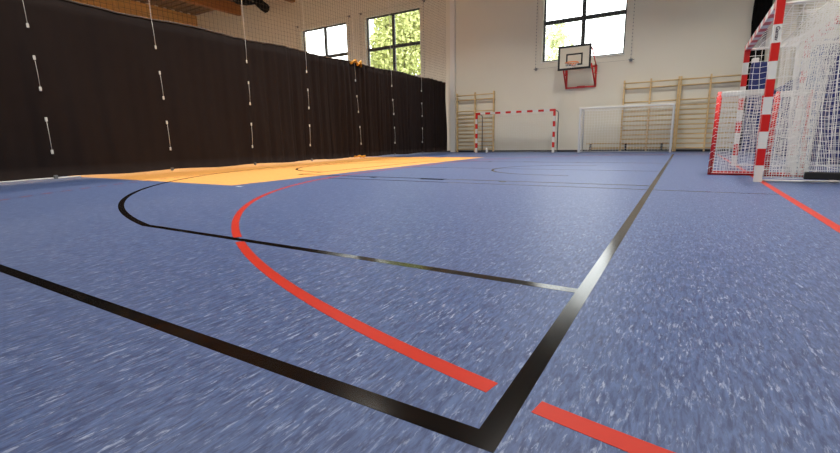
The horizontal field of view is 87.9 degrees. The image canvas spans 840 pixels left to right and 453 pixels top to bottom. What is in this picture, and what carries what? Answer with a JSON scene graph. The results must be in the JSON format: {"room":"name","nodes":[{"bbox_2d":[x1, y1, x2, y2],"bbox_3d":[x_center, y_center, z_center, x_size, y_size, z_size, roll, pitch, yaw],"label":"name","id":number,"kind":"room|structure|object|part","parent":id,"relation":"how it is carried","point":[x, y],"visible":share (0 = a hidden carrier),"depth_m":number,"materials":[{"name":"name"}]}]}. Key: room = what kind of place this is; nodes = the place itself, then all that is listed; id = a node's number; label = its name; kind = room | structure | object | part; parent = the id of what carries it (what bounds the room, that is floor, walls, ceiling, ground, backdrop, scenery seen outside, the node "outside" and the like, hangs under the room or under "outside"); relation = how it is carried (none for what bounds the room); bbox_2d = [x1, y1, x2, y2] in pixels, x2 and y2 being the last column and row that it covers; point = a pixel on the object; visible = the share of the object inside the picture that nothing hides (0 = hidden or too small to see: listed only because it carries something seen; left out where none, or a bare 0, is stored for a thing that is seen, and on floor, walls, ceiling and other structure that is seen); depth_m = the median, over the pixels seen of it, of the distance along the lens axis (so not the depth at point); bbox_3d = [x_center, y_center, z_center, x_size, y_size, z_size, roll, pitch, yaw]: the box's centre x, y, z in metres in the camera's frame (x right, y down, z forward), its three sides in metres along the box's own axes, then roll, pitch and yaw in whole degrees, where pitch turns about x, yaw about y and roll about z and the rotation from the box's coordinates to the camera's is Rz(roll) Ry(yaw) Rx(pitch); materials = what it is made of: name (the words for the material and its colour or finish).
{"room":"sports hall","nodes":[
{"label":"sports hall","id":0,"kind":"room"},
{"bbox_2d":[72,0,197,26],"bbox_3d":[-20.018,-7.249,19.256,0.330,8.650,22.400,6,13,30],"label":"wall","id":1,"kind":"structure","parent":0,"point":[171,17],"depth_m":25.05,"materials":[{"name":"paint"}]},
{"bbox_2d":[132,0,233,14],"bbox_3d":[-7.062,-10.269,10.777,30.050,0.220,22.500,6,13,30],"label":"ceiling","id":2,"kind":"structure","parent":0,"point":[192,10],"depth_m":25.77,"materials":[{"name":"brown wood"}]},
{"bbox_2d":[179,0,240,15],"bbox_3d":[-16.369,-10.765,16.297,0.280,0.600,22.370,6,13,30],"label":"roof beam","id":3,"kind":"structure","parent":2,"relation":"attached to","point":[226,8],"depth_m":24.53,"materials":[{"name":"brown wood"}]},
{"bbox_3d":[-4.600,-9.618,9.359,0.280,0.600,22.370,6,13,30],"label":"roof beam","id":4,"kind":"structure","parent":2,"relation":"attached to","visible":0},
{"bbox_2d":[0,0,446,182],"bbox_3d":[-4.213,-5.492,10.543,0.296,7.969,21.148,5,13,30],"label":"curtain","id":5,"kind":"object","parent":4,"relation":"hanging from","point":[85,89],"visible":1,"depth_m":9.40,"materials":[{"name":"fabric"}]},
{"bbox_3d":[-6.887,-2.152,6.435,0.213,3.056,2.114,5,13,28],"label":"fabric panel","id":6,"kind":"part","parent":5,"relation":"part of","materials":[{"name":"black fabric"}]},
{"bbox_3d":[-5.932,-2.535,8.268,0.084,3.057,2.091,5,13,30],"label":"fabric panel","id":7,"kind":"part","parent":5,"relation":"part of","materials":[{"name":"black fabric"}]},
{"bbox_3d":[-4.838,-2.902,10.011,0.081,3.057,2.092,6,13,32],"label":"fabric panel","id":8,"kind":"part","parent":5,"relation":"part of","materials":[{"name":"black fabric"}]},
{"bbox_3d":[-3.760,-3.264,11.729,0.150,3.057,2.030,6,13,30],"label":"fabric panel","id":9,"kind":"part","parent":5,"relation":"part of","materials":[{"name":"black fabric"}]},
{"bbox_3d":[-2.670,-3.657,13.605,0.177,3.057,2.382,5,13,29],"label":"fabric panel","id":10,"kind":"part","parent":5,"relation":"part of","materials":[{"name":"black fabric"}]},
{"bbox_3d":[-1.552,-4.035,15.409,0.228,3.053,1.930,6,13,30],"label":"fabric panel","id":11,"kind":"part","parent":5,"relation":"part of","materials":[{"name":"black fabric"}]},
{"bbox_3d":[-0.490,-4.392,17.096,0.233,3.057,2.120,6,13,30],"label":"fabric panel","id":12,"kind":"part","parent":5,"relation":"part of","materials":[{"name":"black fabric"}]},
{"bbox_3d":[0.620,-4.784,18.961,0.272,3.057,2.290,6,13,30],"label":"fabric panel","id":13,"kind":"part","parent":5,"relation":"part of","materials":[{"name":"black fabric"}]},
{"bbox_3d":[-12.549,-10.393,14.045,0.280,0.600,22.370,6,13,30],"label":"roof beam","id":14,"kind":"structure","parent":2,"relation":"attached to","visible":0},
{"bbox_2d":[233,0,269,12],"bbox_3d":[-8.620,-11.501,21.910,2.684,1.776,0.632,6,13,30],"label":"bundle","id":15,"kind":"object","parent":14,"relation":"hanging from","point":[260,3],"visible":0.92,"depth_m":21.47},
{"bbox_2d":[0,151,839,452],"bbox_3d":[-6.817,-1.676,12.613,30.050,0.201,22.800,6,13,30],"label":"floor","id":16,"kind":"structure","parent":0,"point":[433,302],"depth_m":1.54,"materials":[{"name":"blue plastic"}]},
{"bbox_2d":[475,109,558,152],"bbox_3d":[3.967,-3.913,18.058,3.340,1.660,0.677,6,13,30],"label":"goal","id":17,"kind":"object","parent":16,"relation":"on","point":[542,110],"visible":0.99,"depth_m":17.98,"materials":[{"name":"white paint"}]},
{"bbox_3d":[2.416,-3.958,18.640,0.080,1.580,0.080,6,13,30],"label":"post","id":18,"kind":"part","parent":17,"relation":"part of","materials":[{"name":"white metal"}]},
{"bbox_3d":[4.003,-3.126,18.249,3.293,0.033,0.597,6,13,30],"label":"ground frame","id":19,"kind":"part","parent":17,"relation":"part of","materials":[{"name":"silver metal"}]},
{"bbox_3d":[5.214,-3.685,16.990,0.080,1.580,0.080,6,13,30],"label":"post","id":20,"kind":"part","parent":17,"relation":"part of","materials":[{"name":"metal"}]},
{"bbox_2d":[577,103,675,152],"bbox_3d":[7.415,-3.521,15.790,3.070,1.640,0.752,6,13,30],"label":"goal","id":21,"kind":"object","parent":16,"relation":"on","point":[662,105],"visible":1,"depth_m":15.86,"materials":[{"name":"silver metal"}]},
{"bbox_3d":[5.953,-3.551,16.270,0.070,1.570,0.070,6,13,30],"label":"post","id":22,"kind":"part","parent":21,"relation":"part of","materials":[{"name":"silver metal"}]},
{"bbox_3d":[7.449,-2.743,15.977,3.033,0.033,0.677,6,13,30],"label":"ground frame","id":23,"kind":"part","parent":21,"relation":"part of","materials":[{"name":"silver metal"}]},
{"bbox_3d":[8.529,-3.300,14.752,0.070,1.570,0.070,6,13,30],"label":"post","id":24,"kind":"part","parent":21,"relation":"part of","materials":[{"name":"silver metal"}]},
{"bbox_2d":[586,142,668,150],"bbox_3d":[7.685,-2.962,16.301,2.800,0.335,0.120,6,13,30],"label":"bench","id":25,"kind":"object","parent":16,"relation":"on","point":[660,147],"visible":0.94,"depth_m":16.17,"materials":[{"name":"brown wood"}]},
{"bbox_3d":[7.682,-3.109,16.272,2.800,0.035,0.120,6,13,30],"label":"seat","id":26,"kind":"part","parent":25,"relation":"part of","materials":[{"name":"brown wood"}]},
{"bbox_2d":[707,89,764,174],"bbox_3d":[4.611,-1.355,6.354,0.624,1.173,0.560,6,13,32],"label":"goal","id":27,"kind":"object","parent":16,"relation":"on","point":[723,94],"visible":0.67,"depth_m":6.23,"materials":[{"name":"white fabric"}]},
{"bbox_3d":[4.270,-1.339,6.311,0.080,1.171,0.057,6,13,32],"label":"post","id":28,"kind":"part","parent":27,"relation":"part of","materials":[{"name":"metal"}]},
{"bbox_3d":[4.713,-1.292,6.032,0.072,1.171,0.040,6,13,32],"label":"post","id":29,"kind":"part","parent":27,"relation":"part of","materials":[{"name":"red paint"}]},
{"bbox_2d":[740,62,766,151],"bbox_3d":[10.547,-3.717,13.700,0.580,2.720,0.350,6,13,30],"label":"mat","id":30,"kind":"object","parent":16,"relation":"on","point":[756,65],"visible":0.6,"depth_m":13.55,"materials":[{"name":"blue plastic"}]},
{"bbox_2d":[751,58,758,63],"bbox_3d":[10.385,-5.134,13.502,0.175,0.138,0.250,6,13,30],"label":"box","id":31,"kind":"object","parent":30,"relation":"on","point":[753,59],"visible":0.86,"depth_m":13.41,"materials":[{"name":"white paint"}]},
{"bbox_2d":[739,0,772,150],"bbox_3d":[10.676,-6.668,13.607,0.475,8.512,0.284,6,13,30],"label":"bundle","id":32,"kind":"object","parent":16,"relation":"on","point":[761,8],"visible":0.33,"depth_m":13.69,"materials":[{"name":"fabric"}]},
{"bbox_2d":[766,86,783,153],"bbox_3d":[10.412,-3.050,12.584,0.470,1.850,1.500,6,13,30],"label":"mat","id":33,"kind":"object","parent":16,"relation":"on","point":[775,90],"visible":0.18,"depth_m":12.57,"materials":[{"name":"blue plastic"}]},
{"bbox_2d":[731,0,839,182],"bbox_3d":[5.422,-1.802,6.191,1.221,2.080,3.242,6,13,30],"label":"goal","id":34,"kind":"object","parent":16,"relation":"on","point":[776,12],"visible":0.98,"depth_m":5.13,"materials":[{"name":"white fabric"}]},
{"bbox_3d":[5.743,-2.089,7.816,0.080,2.000,0.080,6,13,30],"label":"post","id":35,"kind":"part","parent":34,"relation":"part of","materials":[{"name":"metal"}]},
{"bbox_3d":[4.123,-1.531,5.160,0.080,2.000,0.080,6,13,30],"label":"post","id":36,"kind":"part","parent":34,"relation":"part of","materials":[{"name":"red metal"}]},
{"bbox_3d":[5.291,-0.816,6.478,0.711,0.022,3.182,6,13,30],"label":"ground frame","id":37,"kind":"part","parent":34,"relation":"part of","materials":[{"name":"white paint"}]},
{"bbox_2d":[775,77,798,155],"bbox_3d":[9.630,-2.788,11.212,0.480,1.900,1.500,6,13,30],"label":"mat","id":38,"kind":"object","parent":16,"relation":"on","point":[796,77],"visible":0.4,"depth_m":11.24,"materials":[{"name":"blue plastic"}]},
{"bbox_2d":[763,89,813,176],"bbox_3d":[5.036,-1.262,5.968,0.437,1.123,0.556,7,14,36],"label":"goal","id":39,"kind":"object","parent":16,"relation":"on","point":[794,96],"visible":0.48,"depth_m":5.84,"materials":[{"name":"white fabric"}]},
{"bbox_3d":[4.764,-1.241,5.898,0.080,1.121,0.057,7,14,36],"label":"post","id":40,"kind":"part","parent":39,"relation":"part of","materials":[{"name":"metal"}]},
{"bbox_3d":[5.034,-1.252,5.967,0.396,1.102,0.433,7,14,36],"label":"frame","id":41,"kind":"part","parent":39,"relation":"part of","materials":[{"name":"red paint"}]},
{"bbox_3d":[5.041,-1.207,5.696,0.072,1.121,0.040,7,14,36],"label":"post","id":42,"kind":"part","parent":39,"relation":"part of","materials":[{"name":"red paint"}]},
{"bbox_2d":[794,44,824,159],"bbox_3d":[8.707,-2.709,9.620,0.440,2.400,1.950,6,13,30],"label":"mat","id":43,"kind":"object","parent":16,"relation":"on","point":[822,44],"visible":0.07,"depth_m":9.12,"materials":[{"name":"blue plastic"}]},
{"bbox_2d":[789,14,839,166],"bbox_3d":[5.976,-1.761,5.933,0.801,2.080,3.240,6,13,30],"label":"goal","id":44,"kind":"object","parent":16,"relation":"on","point":[828,129],"visible":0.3,"depth_m":7.25,"materials":[{"name":"white fabric"}]},
{"bbox_3d":[6.478,-2.031,7.451,0.080,2.000,0.080,6,13,30],"label":"post","id":45,"kind":"part","parent":44,"relation":"part of","materials":[{"name":"white metal"}]},
{"bbox_3d":[6.030,-0.758,6.111,0.721,0.022,3.182,6,13,30],"label":"ground frame","id":46,"kind":"part","parent":44,"relation":"part of","materials":[{"name":"white paint"}]},
{"bbox_2d":[803,172,839,179],"bbox_3d":[4.948,-0.512,4.737,1.185,0.135,0.105,6,13,30],"label":"bar","id":47,"kind":"object","parent":16,"relation":"on","point":[807,175],"visible":1,"depth_m":4.95,"materials":[{"name":"black metal"}]},
{"bbox_2d":[809,35,839,163],"bbox_3d":[7.910,-2.381,8.301,0.420,2.300,1.100,6,13,30],"label":"mat","id":48,"kind":"object","parent":16,"relation":"on","point":[837,59],"visible":0.39,"depth_m":8.05,"materials":[{"name":"blue plastic"}]},
{"bbox_2d":[196,0,799,150],"bbox_3d":[-1.171,-7.990,21.146,30.650,8.650,0.360,6,13,30],"label":"wall","id":49,"kind":"structure","parent":0,"point":[497,51],"depth_m":17.52,"materials":[{"name":"paint"}]},
{"bbox_2d":[296,15,349,55],"bbox_3d":[-5.060,-8.987,23.029,3.800,3.520,0.110,6,13,30],"label":"net","id":50,"kind":"object","parent":49,"relation":"attached to","point":[348,15],"visible":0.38,"depth_m":22.66,"materials":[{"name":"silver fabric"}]},
{"bbox_2d":[303,23,346,57],"bbox_3d":[-5.015,-9.025,23.179,3.220,3.005,0.282,6,13,30],"label":"window","id":51,"kind":"structure","parent":49,"relation":"in","point":[324,28],"depth_m":23.05,"materials":[{"name":"black"}]},
{"bbox_2d":[359,0,424,73],"bbox_3d":[-1.335,-8.623,20.833,3.800,3.520,0.110,6,13,30],"label":"net","id":52,"kind":"object","parent":49,"relation":"attached to","point":[422,0],"visible":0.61,"depth_m":20.69,"materials":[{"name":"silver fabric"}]},
{"bbox_2d":[367,8,420,75],"bbox_3d":[-1.289,-8.662,20.983,3.220,3.005,0.282,6,13,30],"label":"window","id":53,"kind":"structure","parent":49,"relation":"in","point":[393,14],"depth_m":21.02,"materials":[{"name":"metal"},{"name":"black painted metal"}]},
{"bbox_2d":[450,0,455,151],"bbox_3d":[1.454,-7.682,19.336,0.240,8.650,0.100,6,13,30],"label":"pilaster","id":54,"kind":"object","parent":49,"relation":"attached to","point":[452,2],"visible":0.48,"depth_m":19.49,"materials":[{"name":"white paint"}]},
{"bbox_2d":[456,91,494,151],"bbox_3d":[2.442,-4.610,19.327,1.796,2.570,0.187,6,13,30],"label":"wall bars","id":55,"kind":"object","parent":49,"relation":"attached to","point":[493,93],"visible":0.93,"depth_m":19.30,"materials":[{"name":"brown wood"}]},
{"bbox_2d":[558,43,596,88],"bbox_3d":[5.845,-6.015,16.351,1.340,1.515,1.204,6,13,30],"label":"basketball hoop","id":56,"kind":"object","parent":49,"relation":"attached to","point":[572,57],"visible":1,"depth_m":16.34,"materials":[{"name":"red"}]},
{"bbox_3d":[6.220,-5.762,16.850,1.140,0.810,0.070,6,13,30],"label":"wall frame","id":57,"kind":"part","parent":56,"relation":"part of","materials":[{"name":"red paint"}]},
{"bbox_3d":[6.505,-5.697,16.366,0.052,0.809,0.566,8,15,40],"label":"arm","id":58,"kind":"part","parent":56,"relation":"part of","materials":[{"name":"red paint"}]},
{"bbox_2d":[540,0,627,62],"bbox_3d":[6.214,-7.930,16.560,3.100,3.005,0.282,6,13,30],"label":"window","id":59,"kind":"structure","parent":49,"relation":"in","point":[584,17],"depth_m":16.63,"materials":[{"name":"black metal"}]},
{"bbox_3d":[6.221,-6.466,16.814,3.100,0.035,0.199,6,13,30],"label":"sill","id":60,"kind":"part","parent":59,"relation":"part of","materials":[{"name":"white paint"}]},
{"bbox_2d":[534,0,634,70],"bbox_3d":[6.168,-7.892,16.410,3.680,3.520,0.110,6,13,30],"label":"net","id":61,"kind":"object","parent":49,"relation":"attached to","point":[631,59],"visible":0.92,"depth_m":16.38,"materials":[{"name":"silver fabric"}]},
{"bbox_2d":[439,149,731,151],"bbox_3d":[-1.186,-3.752,21.822,30.050,0.075,0.018,6,13,30],"label":"baseboard","id":62,"kind":"structure","parent":49,"relation":"attached to","point":[651,149],"depth_m":17.08,"materials":[{"name":"grey"}]},
{"bbox_2d":[619,76,679,150],"bbox_3d":[8.314,-4.037,15.866,1.796,2.570,0.187,6,13,30],"label":"wall bars","id":63,"kind":"object","parent":49,"relation":"attached to","point":[678,79],"visible":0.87,"depth_m":15.81,"materials":[{"name":"brown wood"}]},
{"bbox_2d":[674,74,741,150],"bbox_3d":[9.863,-3.886,14.953,1.796,2.570,0.187,6,13,30],"label":"wall bars","id":64,"kind":"object","parent":49,"relation":"attached to","point":[711,76],"visible":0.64,"depth_m":15.05,"materials":[{"name":"brown wood"}]},
{"bbox_2d":[789,0,839,79],"bbox_3d":[6.023,-4.709,3.905,0.300,8.650,22.400,6,13,30],"label":"wall","id":65,"kind":"structure","parent":0,"point":[807,6],"depth_m":12.27,"materials":[{"name":"paint"}]},
{"label":"outside","id":66,"kind":"structure","parent":0,"visible":0},
{"bbox_3d":[-5.167,-2.845,20.405,110.000,0.200,150.000,6,13,30],"label":"ground","id":67,"kind":"structure","parent":66,"visible":0},
{"bbox_2d":[370,10,420,74],"bbox_3d":[-1.322,-11.937,34.722,7.675,11.929,4.254,5,13,28],"label":"tree","id":68,"kind":"object","parent":67,"relation":"on","point":[412,15],"visible":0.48,"depth_m":33.48,"materials":[{"name":"green plant"}]},
{"bbox_2d":[545,23,575,60],"bbox_3d":[9.721,-9.986,31.385,4.328,8.983,3.251,6,13,30],"label":"tree","id":69,"kind":"object","parent":67,"relation":"on","point":[559,33],"visible":0.23,"depth_m":30.64,"materials":[{"name":"green plant"}]}
]}

